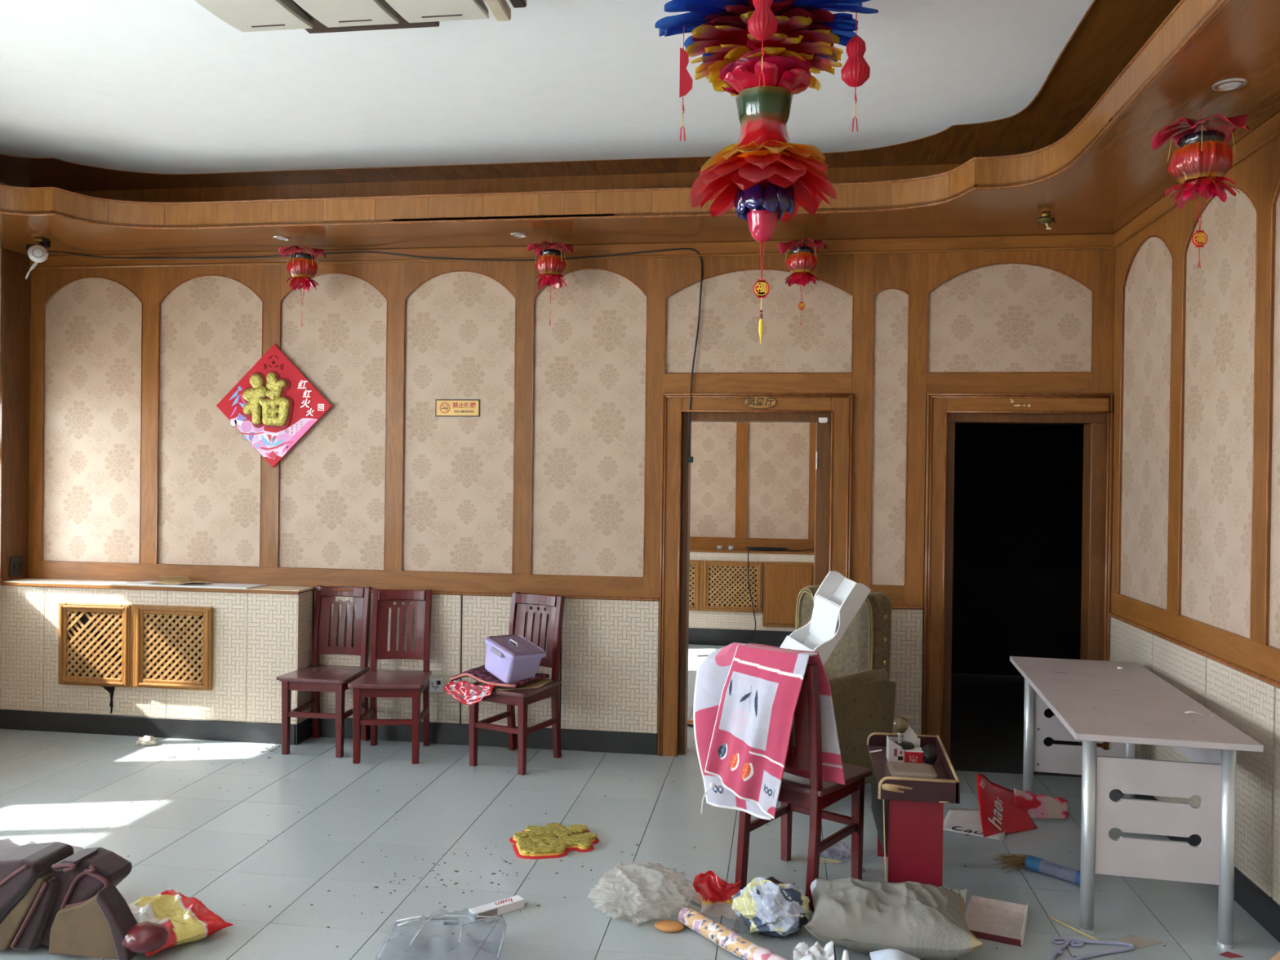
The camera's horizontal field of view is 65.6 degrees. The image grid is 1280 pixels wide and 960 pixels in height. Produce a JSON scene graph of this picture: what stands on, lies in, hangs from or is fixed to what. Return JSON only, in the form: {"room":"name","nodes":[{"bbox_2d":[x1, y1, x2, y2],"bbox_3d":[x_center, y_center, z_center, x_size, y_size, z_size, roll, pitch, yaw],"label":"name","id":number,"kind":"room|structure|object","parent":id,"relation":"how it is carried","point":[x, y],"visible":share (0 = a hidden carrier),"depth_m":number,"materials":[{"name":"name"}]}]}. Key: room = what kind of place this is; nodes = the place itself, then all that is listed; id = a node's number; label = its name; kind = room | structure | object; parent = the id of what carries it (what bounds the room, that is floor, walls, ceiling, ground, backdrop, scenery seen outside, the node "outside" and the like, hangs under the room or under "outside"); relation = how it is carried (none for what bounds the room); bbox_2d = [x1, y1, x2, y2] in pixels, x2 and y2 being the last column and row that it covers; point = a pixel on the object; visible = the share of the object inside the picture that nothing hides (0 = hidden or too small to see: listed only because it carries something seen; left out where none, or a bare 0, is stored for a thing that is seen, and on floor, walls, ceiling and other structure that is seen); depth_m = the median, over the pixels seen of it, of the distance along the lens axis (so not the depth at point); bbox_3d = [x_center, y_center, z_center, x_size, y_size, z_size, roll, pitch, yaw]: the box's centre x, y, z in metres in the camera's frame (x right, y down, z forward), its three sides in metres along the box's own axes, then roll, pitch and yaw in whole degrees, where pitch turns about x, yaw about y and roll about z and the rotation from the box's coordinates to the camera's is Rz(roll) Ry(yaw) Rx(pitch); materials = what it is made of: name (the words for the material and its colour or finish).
{"room":"abandoned restaurant","nodes":[
{"label":"abandoned restaurant","id":0,"kind":"room"},
{"bbox_2d":[0,182,31,709],"bbox_3d":[-4.655,-0.248,2.306,0.318,3.600,8.227,1,0,8],"label":"wall","id":1,"kind":"structure","parent":0,"point":[15,289],"depth_m":6.22,"materials":[{"name":"brown wood"}]},
{"bbox_2d":[9,555,22,576],"bbox_3d":[-3.924,0.542,6.251,0.016,0.120,0.100,1,0,8],"label":"wall socket","id":2,"kind":"object","parent":1,"relation":"attached to","point":[15,562],"visible":1,"depth_m":6.24,"materials":[{"name":"black plastic"}]},
{"bbox_2d":[27,233,1115,759],"bbox_3d":[-0.153,-0.207,5.886,8.200,3.600,0.206,1,0,8],"label":"wall","id":3,"kind":"structure","parent":0,"point":[571,479],"depth_m":5.87,"materials":[{"name":"brown wood"}]},
{"bbox_2d":[216,344,332,467],"bbox_3d":[-2.251,-0.455,6.085,0.756,0.756,0.050,1,0,8],"label":"poster","id":4,"kind":"object","parent":3,"relation":"attached to","point":[273,406],"visible":1,"depth_m":6.08,"materials":[{"name":"paper"}]},
{"bbox_2d":[47,248,702,462],"bbox_3d":[-1.598,-0.756,5.990,3.924,1.259,0.407,1,0,2],"label":"cable","id":5,"kind":"object","parent":3,"relation":"attached to","point":[690,459],"visible":0.98,"depth_m":5.87,"materials":[{"name":"black plastic"}]},
{"bbox_2d":[429,677,443,693],"bbox_3d":[-1.225,1.233,5.960,0.086,0.086,0.013,1,0,8],"label":"wall socket","id":6,"kind":"object","parent":3,"relation":"attached to","point":[436,685],"visible":0.96,"depth_m":5.96,"materials":[{"name":"white plastic"}]},
{"bbox_2d":[435,399,479,417],"bbox_3d":[-1.094,-0.432,5.954,0.276,0.104,0.008,1,0,8],"label":"no smoking sign","id":7,"kind":"object","parent":3,"relation":"attached to","point":[443,407],"visible":1,"depth_m":5.95,"materials":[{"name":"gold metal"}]},
{"bbox_2d":[742,395,776,408],"bbox_3d":[0.684,-0.443,5.663,0.190,0.078,0.011,1,0,8],"label":"plaque","id":8,"kind":"object","parent":3,"relation":"attached to","point":[759,402],"visible":1,"depth_m":5.66,"materials":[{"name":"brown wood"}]},
{"bbox_2d":[0,0,1279,256],"bbox_3d":[-1.322,-1.624,1.823,7.016,0.513,8.537,1,0,8],"label":"ceiling","id":9,"kind":"structure","parent":0,"point":[127,126],"depth_m":4.75,"materials":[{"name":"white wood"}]},
{"bbox_2d":[25,237,50,279],"bbox_3d":[-3.541,-1.300,5.837,0.129,0.238,0.127,1,0,-27],"label":"security camera","id":10,"kind":"object","parent":9,"relation":"hanging from","point":[36,253],"visible":1,"depth_m":5.81,"materials":[{"name":"white plastic"}]},
{"bbox_2d":[272,235,292,241],"bbox_3d":[-2.074,-1.398,5.760,0.106,0.006,0.106,1,0,8],"label":"recessed light","id":11,"kind":"object","parent":9,"relation":"in","point":[277,237],"visible":1,"depth_m":5.75,"materials":[{"name":"silver metal"}]},
{"bbox_2d":[278,244,326,326],"bbox_3d":[-1.974,-1.148,5.797,0.265,0.505,0.268,1,0,-9],"label":"lantern","id":12,"kind":"object","parent":9,"relation":"hanging from","point":[302,268],"visible":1,"depth_m":5.76,"materials":[{"name":"plastic"}]},
{"bbox_2d":[194,0,526,33],"bbox_3d":[-0.998,-1.710,3.303,1.110,0.128,0.900,1,0,8],"label":"ceiling lamp","id":13,"kind":"object","parent":9,"relation":"attached to","point":[315,16],"visible":1,"depth_m":3.53,"materials":[{"name":"white paint"}]},
{"bbox_2d":[510,232,528,237],"bbox_3d":[-0.679,-1.380,5.603,0.106,0.006,0.106,1,0,8],"label":"recessed light","id":14,"kind":"object","parent":9,"relation":"in","point":[513,234],"visible":1,"depth_m":5.59,"materials":[{"name":"silver metal"}]},
{"bbox_2d":[526,236,573,325],"bbox_3d":[-0.501,-1.128,5.625,0.267,0.505,0.266,1,0,18],"label":"lantern","id":15,"kind":"object","parent":9,"relation":"hanging from","point":[550,264],"visible":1,"depth_m":5.58,"materials":[{"name":"plastic"}]},
{"bbox_2d":[654,0,878,343],"bbox_3d":[0.415,-1.108,3.371,0.754,1.291,0.698,1,0,8],"label":"lantern","id":16,"kind":"object","parent":9,"relation":"hanging from","point":[766,51],"visible":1,"depth_m":3.29,"materials":[{"name":"multicoloured plastic"}]},
{"bbox_2d":[777,237,826,324],"bbox_3d":[0.898,-1.109,5.486,0.265,0.505,0.267,1,0,0],"label":"lantern","id":17,"kind":"object","parent":9,"relation":"hanging from","point":[802,263],"visible":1,"depth_m":5.44,"materials":[{"name":"plastic"}]},
{"bbox_2d":[1036,212,1057,229],"bbox_3d":[2.045,-1.303,5.000,0.083,0.083,0.083,0,0,-44],"label":"holder","id":18,"kind":"object","parent":9,"relation":"attached to","point":[1046,219],"visible":1,"depth_m":4.98,"materials":[{"name":"gold metal"}]},
{"bbox_2d":[1151,107,1249,268],"bbox_3d":[2.014,-1.050,3.580,0.317,0.575,0.319,1,0,3],"label":"hanging lantern","id":19,"kind":"object","parent":9,"relation":"hanging from","point":[1202,158],"visible":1,"depth_m":3.53,"materials":[{"name":"plastic"}]},
{"bbox_2d":[1211,78,1248,91],"bbox_3d":[1.993,-1.334,3.357,0.106,0.006,0.106,1,0,8],"label":"recessed light","id":20,"kind":"object","parent":9,"relation":"in","point":[1232,84],"visible":1,"depth_m":3.35,"materials":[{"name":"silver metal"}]},
{"bbox_2d":[0,644,1279,959],"bbox_3d":[-0.494,1.659,3.715,8.000,0.120,12.600,1,0,8],"label":"floor","id":21,"kind":"structure","parent":0,"point":[190,836],"depth_m":4.35,"materials":[{"name":"tile"}]},
{"bbox_2d":[0,841,73,950],"bbox_3d":[-2.147,1.407,3.370,0.439,0.317,0.196,1,0,8],"label":"seat cover","id":22,"kind":"object","parent":21,"relation":"on","point":[28,889],"visible":0.8,"depth_m":3.29,"materials":[{"name":"brown leather"}]},
{"bbox_2d":[0,838,83,853],"bbox_3d":[-2.316,1.456,3.675,0.500,0.236,0.300,1,0,-3],"label":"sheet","id":23,"kind":"object","parent":21,"relation":"on","point":[6,843],"visible":0.05,"depth_m":3.74,"materials":[{"name":"white paper"}]},
{"bbox_2d":[40,847,132,946],"bbox_3d":[-1.874,1.414,3.360,0.270,0.303,0.178,1,0,8],"label":"seat cover","id":24,"kind":"object","parent":21,"relation":"on","point":[85,873],"visible":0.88,"depth_m":3.31,"materials":[{"name":"brown leather"}]},
{"bbox_2d":[48,883,139,959],"bbox_3d":[-1.799,1.454,3.277,0.303,0.226,0.080,1,0,8],"label":"seat cover","id":25,"kind":"object","parent":21,"relation":"on","point":[98,926],"visible":0.86,"depth_m":3.25,"materials":[{"name":"beige fabric"}]},
{"bbox_2d":[136,734,156,746],"bbox_3d":[-2.900,1.531,5.843,0.131,0.054,0.093,1,0,8],"label":"paper wad","id":26,"kind":"object","parent":21,"relation":"on","point":[146,740],"visible":1,"depth_m":5.82,"materials":[{"name":"white paper"}]},
{"bbox_2d":[0,577,314,745],"bbox_3d":[-2.986,1.098,6.096,1.968,0.915,0.224,1,0,8],"label":"radiator cover","id":27,"kind":"object","parent":21,"relation":"on","point":[102,657],"visible":1,"depth_m":6.01,"materials":[{"name":"beige tile"}]},
{"bbox_2d":[111,581,266,588],"bbox_3d":[-2.761,0.638,6.064,0.930,0.006,0.205,1,0,8],"label":"board","id":28,"kind":"object","parent":27,"relation":"on","point":[200,584],"visible":0.95,"depth_m":6.03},
{"bbox_2d":[148,576,213,584],"bbox_3d":[-2.805,0.615,6.073,0.348,0.042,0.131,1,0,5],"label":"cardboard sheet","id":29,"kind":"object","parent":28,"relation":"on","point":[164,580],"visible":1,"depth_m":6.11,"materials":[{"name":"beige cardboard"}]},
{"bbox_2d":[166,754,174,758],"bbox_3d":[-2.645,1.556,5.593,0.040,0.012,0.024,1,0,-20],"label":"eraser","id":30,"kind":"object","parent":21,"relation":"on","point":[172,755],"visible":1,"depth_m":5.59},
{"bbox_2d":[127,889,233,955],"bbox_3d":[-1.678,1.529,3.482,0.420,0.110,0.300,1,0,38],"label":"snack bag","id":31,"kind":"object","parent":21,"relation":"on","point":[186,919],"visible":0.66,"depth_m":3.46,"materials":[{"name":"plastic"}]},
{"bbox_2d":[121,920,168,953],"bbox_3d":[-1.628,1.503,3.264,0.151,0.090,0.124,1,0,8],"label":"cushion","id":32,"kind":"object","parent":31,"relation":"on","point":[146,936],"visible":0.98,"depth_m":3.23,"materials":[{"name":"plastic"}]},
{"bbox_2d":[190,746,202,751],"bbox_3d":[-2.555,1.551,5.726,0.074,0.024,0.033,1,0,25],"label":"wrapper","id":33,"kind":"object","parent":21,"relation":"on","point":[197,748],"visible":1,"depth_m":5.72,"materials":[{"name":"white paper"}]},
{"bbox_2d":[275,585,371,757],"bbox_3d":[-1.836,1.109,5.844,0.424,0.925,0.463,1,0,8],"label":"dining chair","id":34,"kind":"object","parent":21,"relation":"on","point":[307,678],"visible":0.98,"depth_m":5.98,"materials":[{"name":"brown wood"}]},
{"bbox_2d":[302,665,355,674],"bbox_3d":[-1.833,1.122,5.878,0.238,0.002,0.362,1,0,-39],"label":"crumbs","id":35,"kind":"object","parent":34,"relation":"on","point":[328,665],"visible":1,"depth_m":5.86,"materials":[{"name":"paint"}]},
{"bbox_2d":[347,588,431,764],"bbox_3d":[-1.414,1.115,5.715,0.424,0.925,0.463,1,0,-2],"label":"dining chair","id":36,"kind":"object","parent":21,"relation":"on","point":[375,683],"visible":1,"depth_m":5.86,"materials":[{"name":"red wood"}]},
{"bbox_2d":[377,915,505,957],"bbox_3d":[-0.659,1.534,3.326,0.402,0.126,0.303,1,0,-2],"label":"plastic container","id":37,"kind":"object","parent":21,"relation":"on","point":[433,916],"visible":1,"depth_m":3.38,"materials":[{"name":"clear plastic"}]},
{"bbox_2d":[468,894,527,922],"bbox_3d":[-0.522,1.583,3.674,0.232,0.033,0.049,1,0,-38],"label":"carton","id":38,"kind":"object","parent":21,"relation":"on","point":[516,902],"visible":0.99,"depth_m":3.66,"materials":[{"name":"white cardboard"}]},
{"bbox_2d":[469,591,564,775],"bbox_3d":[-0.692,1.125,5.597,0.424,0.925,0.463,1,0,28],"label":"dining chair","id":39,"kind":"object","parent":21,"relation":"on","point":[522,604],"visible":0.8,"depth_m":5.66,"materials":[{"name":"red wood"}]},
{"bbox_2d":[442,680,494,705],"bbox_3d":[-0.939,1.164,5.449,0.321,0.131,0.062,1,0,27],"label":"plastic bag","id":40,"kind":"object","parent":39,"relation":"hanging from","point":[461,691],"visible":1,"depth_m":5.45,"materials":[{"name":"red plastic"}]},
{"bbox_2d":[478,678,552,689],"bbox_3d":[-0.692,1.137,5.559,0.332,0.003,0.380,1,0,20],"label":"cardboard","id":41,"kind":"object","parent":39,"relation":"on","point":[536,683],"visible":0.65,"depth_m":5.50,"materials":[{"name":"brown cardboard"}]},
{"bbox_2d":[449,665,549,688],"bbox_3d":[-0.793,1.090,5.587,0.444,0.079,0.359,1,0,28],"label":"patterned cushion","id":42,"kind":"object","parent":41,"relation":"on","point":[480,673],"visible":0.59,"depth_m":5.47,"materials":[{"name":"fabric"}]},
{"bbox_2d":[484,634,546,683],"bbox_3d":[-0.699,0.991,5.491,0.275,0.248,0.255,1,0,43],"label":"storage box","id":43,"kind":"object","parent":42,"relation":"on","point":[511,658],"visible":1,"depth_m":5.43,"materials":[{"name":"purple plastic"}]},
{"bbox_2d":[509,822,599,859],"bbox_3d":[-0.379,1.582,4.383,0.386,0.031,0.363,1,0,-20],"label":"foam character","id":44,"kind":"object","parent":21,"relation":"on","point":[554,840],"visible":1,"depth_m":4.32,"materials":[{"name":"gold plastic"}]},
{"bbox_2d":[57,743,1165,956],"bbox_3d":[-0.299,1.597,4.359,4.484,0.003,2.486,1,0,8],"label":"crumbs","id":45,"kind":"object","parent":21,"relation":"on","point":[275,744],"visible":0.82,"depth_m":4.05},
{"bbox_2d":[587,860,696,926],"bbox_3d":[0.011,1.528,3.703,0.402,0.156,0.359,1,0,8],"label":"plastic bag","id":46,"kind":"object","parent":21,"relation":"on","point":[639,892],"visible":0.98,"depth_m":3.62,"materials":[{"name":"white plastic"}]},
{"bbox_2d":[654,920,684,932],"bbox_3d":[0.104,1.594,3.551,0.108,0.028,0.070,1,0,8],"label":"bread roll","id":47,"kind":"object","parent":21,"relation":"on","point":[666,926],"visible":1,"depth_m":3.53,"materials":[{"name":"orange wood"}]},
{"bbox_2d":[687,720,693,724],"bbox_3d":[0.364,1.587,6.480,0.132,0.013,0.133,1,0,-40],"label":"dry leaf","id":48,"kind":"object","parent":21,"relation":"on","point":[689,722],"visible":0.28,"depth_m":6.51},
{"bbox_2d":[691,892,702,906],"bbox_3d":[0.226,1.604,3.797,0.064,0.009,0.234,1,0,-37],"label":"paper strip","id":49,"kind":"object","parent":21,"relation":"on","point":[696,898],"visible":0.28,"depth_m":3.79,"materials":[{"name":"beige paper"}]},
{"bbox_2d":[693,870,742,920],"bbox_3d":[0.298,1.545,3.693,0.210,0.135,0.128,1,0,8],"label":"wrapper","id":50,"kind":"object","parent":21,"relation":"on","point":[716,894],"visible":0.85,"depth_m":3.70,"materials":[{"name":"red plastic"}]},
{"bbox_2d":[678,906,786,959],"bbox_3d":[0.335,1.577,3.361,0.075,0.075,0.580,1,0,-37],"label":"paper roll","id":51,"kind":"object","parent":21,"relation":"on","point":[726,939],"visible":1,"depth_m":3.39,"materials":[{"name":"multicoloured paper"}]},
{"bbox_2d":[688,548,813,647],"bbox_3d":[0.534,1.129,9.667,3.110,0.910,0.240,1,0,8],"label":"base cabinet","id":52,"kind":"object","parent":21,"relation":"on","point":[721,611],"visible":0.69,"depth_m":9.50,"materials":[{"name":"beige wood"}]},
{"bbox_2d":[697,546,814,656],"bbox_3d":[1.061,1.105,9.400,1.404,0.976,0.424,1,0,-28],"label":"cable coil","id":53,"kind":"object","parent":21,"relation":"on","point":[760,548],"visible":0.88,"depth_m":9.52,"materials":[{"name":"black plastic"}]},
{"bbox_2d":[731,876,812,938],"bbox_3d":[0.474,1.526,3.580,0.291,0.173,0.266,1,0,8],"label":"plastic bag","id":54,"kind":"object","parent":21,"relation":"on","point":[771,907],"visible":1,"depth_m":3.50,"materials":[{"name":"white plastic"}]},
{"bbox_2d":[734,663,872,911],"bbox_3d":[0.641,1.150,3.967,0.424,0.925,0.463,1,0,38],"label":"dining chair","id":55,"kind":"object","parent":21,"relation":"on","point":[799,794],"visible":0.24,"depth_m":3.80,"materials":[{"name":"red wood"}]},
{"bbox_2d":[693,642,845,820],"bbox_3d":[0.483,0.978,3.849,0.597,0.664,0.236,1,0,32],"label":"towel","id":56,"kind":"object","parent":55,"relation":"on","point":[746,695],"visible":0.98,"depth_m":3.79,"materials":[{"name":"pink fabric"}]},
{"bbox_2d":[792,940,834,959],"bbox_3d":[0.565,1.540,3.237,0.130,0.049,0.120,1,0,8],"label":"crumpled paper","id":57,"kind":"object","parent":21,"relation":"on","point":[802,951],"visible":1,"depth_m":3.25,"materials":[{"name":"white paper"}]},
{"bbox_2d":[802,855,839,861],"bbox_3d":[0.768,1.608,4.218,0.155,0.007,0.007,1,0,23],"label":"chopstick","id":58,"kind":"object","parent":21,"relation":"on","point":[802,855],"visible":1,"depth_m":4.21,"materials":[{"name":"beige wood"}]},
{"bbox_2d":[803,861,841,862],"bbox_3d":[0.767,1.607,4.178,0.161,0.010,0.007,1,0,1],"label":"chopstick","id":59,"kind":"object","parent":21,"relation":"on","point":[803,861],"visible":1,"depth_m":4.17,"materials":[{"name":"beige wood"}]},
{"bbox_2d":[841,949,848,959],"bbox_3d":[0.648,1.550,3.134,0.052,0.133,0.052,1,0,8],"label":"squeeze bottle","id":60,"kind":"object","parent":21,"relation":"on","point":[845,956],"visible":1,"depth_m":3.13,"materials":[{"name":"white plastic"}]},
{"bbox_2d":[795,584,896,788],"bbox_3d":[0.950,1.094,5.190,0.695,1.033,0.576,1,0,-37],"label":"armchair","id":61,"kind":"object","parent":21,"relation":"on","point":[857,670],"visible":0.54,"depth_m":5.04,"materials":[{"name":"fabric"}]},
{"bbox_2d":[779,570,871,666],"bbox_3d":[0.867,0.770,4.876,0.504,0.635,0.233,1,0,-9],"label":"magazine rack","id":62,"kind":"object","parent":61,"relation":"attached to","point":[838,598],"visible":0.67,"depth_m":4.88,"materials":[{"name":"white plastic"}]},
{"bbox_2d":[804,877,983,959],"bbox_3d":[0.876,1.528,3.495,0.580,0.176,0.440,1,0,11],"label":"sack","id":63,"kind":"object","parent":21,"relation":"on","point":[921,921],"visible":0.94,"depth_m":3.36,"materials":[{"name":"grey fabric"}]},
{"bbox_2d":[869,948,919,959],"bbox_3d":[0.824,1.538,3.174,0.163,0.074,0.175,1,0,8],"label":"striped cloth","id":64,"kind":"object","parent":21,"relation":"on","point":[888,953],"visible":1,"depth_m":3.17,"materials":[{"name":"white fabric"}]},
{"bbox_2d":[866,732,959,886],"bbox_3d":[1.088,1.359,3.992,0.318,0.518,0.666,1,0,8],"label":"side table","id":65,"kind":"object","parent":21,"relation":"on","point":[908,801],"visible":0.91,"depth_m":3.71,"materials":[{"name":"red laminate"}]},
{"bbox_2d":[869,749,882,752],"bbox_3d":[1.000,1.150,4.213,0.050,0.013,0.020,1,0,8],"label":"paper tag","id":66,"kind":"object","parent":65,"relation":"on","point":[878,749],"visible":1,"depth_m":4.21,"materials":[{"name":"white paper"}]},
{"bbox_2d":[886,724,923,765],"bbox_3d":[1.091,1.079,4.091,0.137,0.160,0.111,1,0,8],"label":"carton","id":67,"kind":"object","parent":65,"relation":"on","point":[895,754],"visible":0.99,"depth_m":4.06,"materials":[{"name":"white cardboard"}]},
{"bbox_2d":[892,716,915,749],"bbox_3d":[1.087,1.058,4.094,0.091,0.159,0.090,1,0,8],"label":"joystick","id":68,"kind":"object","parent":67,"relation":"in","point":[900,725],"visible":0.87,"depth_m":4.08,"materials":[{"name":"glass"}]},
{"bbox_2d":[921,744,937,765],"bbox_3d":[1.179,1.119,4.046,0.065,0.085,0.105,1,0,8],"label":"pouch","id":69,"kind":"object","parent":65,"relation":"on","point":[929,757],"visible":0.98,"depth_m":4.01,"materials":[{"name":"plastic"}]},
{"bbox_2d":[964,895,1028,946],"bbox_3d":[1.296,1.600,3.621,0.204,0.045,0.310,1,0,25],"label":"box","id":70,"kind":"object","parent":21,"relation":"on","point":[987,918],"visible":0.83,"depth_m":3.65,"materials":[{"name":"cardboard"}]},
{"bbox_2d":[942,773,1068,840],"bbox_3d":[1.708,1.514,4.633,0.599,0.212,0.381,1,0,14],"label":"paper bag","id":71,"kind":"object","parent":21,"relation":"on","point":[1002,811],"visible":1,"depth_m":4.68,"materials":[{"name":"red paper"}]},
{"bbox_2d":[992,853,1079,885],"bbox_3d":[1.623,1.596,4.098,0.230,0.058,0.414,1,0,-26],"label":"brush","id":72,"kind":"object","parent":21,"relation":"on","point":[1032,863],"visible":0.96,"depth_m":4.09,"materials":[{"name":"blue plastic"}]},
{"bbox_2d":[1051,917,1098,940],"bbox_3d":[1.566,1.620,3.583,0.010,0.011,0.195,1,0,-28],"label":"wooden stick","id":73,"kind":"object","parent":21,"relation":"on","point":[1052,918],"visible":1,"depth_m":3.58,"materials":[{"name":"beige wood"}]},
{"bbox_2d":[1049,937,1134,959],"bbox_3d":[1.536,1.620,3.443,0.358,0.012,0.160,1,0,-16],"label":"clothes hanger","id":74,"kind":"object","parent":21,"relation":"on","point":[1073,942],"visible":1,"depth_m":3.45,"materials":[{"name":"purple plastic"}]},
{"bbox_2d":[1009,656,1263,949],"bbox_3d":[1.962,1.256,4.141,0.588,0.746,1.535,1,0,12],"label":"desk","id":75,"kind":"object","parent":21,"relation":"on","point":[1091,702],"visible":0.97,"depth_m":3.55,"materials":[{"name":"grey wood"}]},
{"bbox_2d":[1184,711,1213,716],"bbox_3d":[2.115,0.885,3.758,0.097,0.012,0.020,1,0,21],"label":"paper scrap","id":76,"kind":"object","parent":75,"relation":"on","point":[1187,712],"visible":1,"depth_m":3.76,"materials":[{"name":"white paper"}]},
{"bbox_2d":[1114,933,1162,948],"bbox_3d":[1.754,1.628,3.499,0.141,0.001,0.097,1,0,-33],"label":"paper scrap","id":77,"kind":"object","parent":21,"relation":"on","point":[1139,942],"visible":1,"depth_m":3.50,"materials":[{"name":"beige paper"}]},
{"bbox_2d":[1218,951,1244,958],"bbox_3d":[2.029,1.632,3.409,0.048,0.001,0.064,0,0,-45],"label":"scrap","id":78,"kind":"object","parent":21,"relation":"on","point":[1228,954],"visible":1,"depth_m":3.41,"materials":[{"name":"red paper"}]},
{"bbox_2d":[1269,951,1279,959],"bbox_3d":[1.659,1.407,2.262,0.520,0.455,0.420,1,0,-40],"label":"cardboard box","id":79,"kind":"object","parent":21,"relation":"on","point":[1277,957],"visible":1,"depth_m":2.45,"materials":[{"name":"brown cardboard"}]},
{"bbox_2d":[689,422,816,551],"bbox_3d":[-0.025,0.084,7.980,4.060,3.000,4.013,1,0,8],"label":"wall","id":80,"kind":"structure","parent":0,"point":[753,484],"depth_m":9.72,"materials":[{"name":"beige paint"}]},
{"bbox_2d":[951,423,1084,675],"bbox_3d":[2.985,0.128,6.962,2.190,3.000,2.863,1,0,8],"label":"doorway","id":81,"kind":"structure","parent":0,"point":[1018,509],"depth_m":8.23,"materials":[{"name":"black"}]},
{"bbox_2d":[1106,111,1279,942],"bbox_3d":[2.060,-0.157,1.432,0.170,3.600,8.427,1,0,8],"label":"wall","id":82,"kind":"structure","parent":0,"point":[1195,551],"depth_m":4.17,"materials":[{"name":"brown wood"}]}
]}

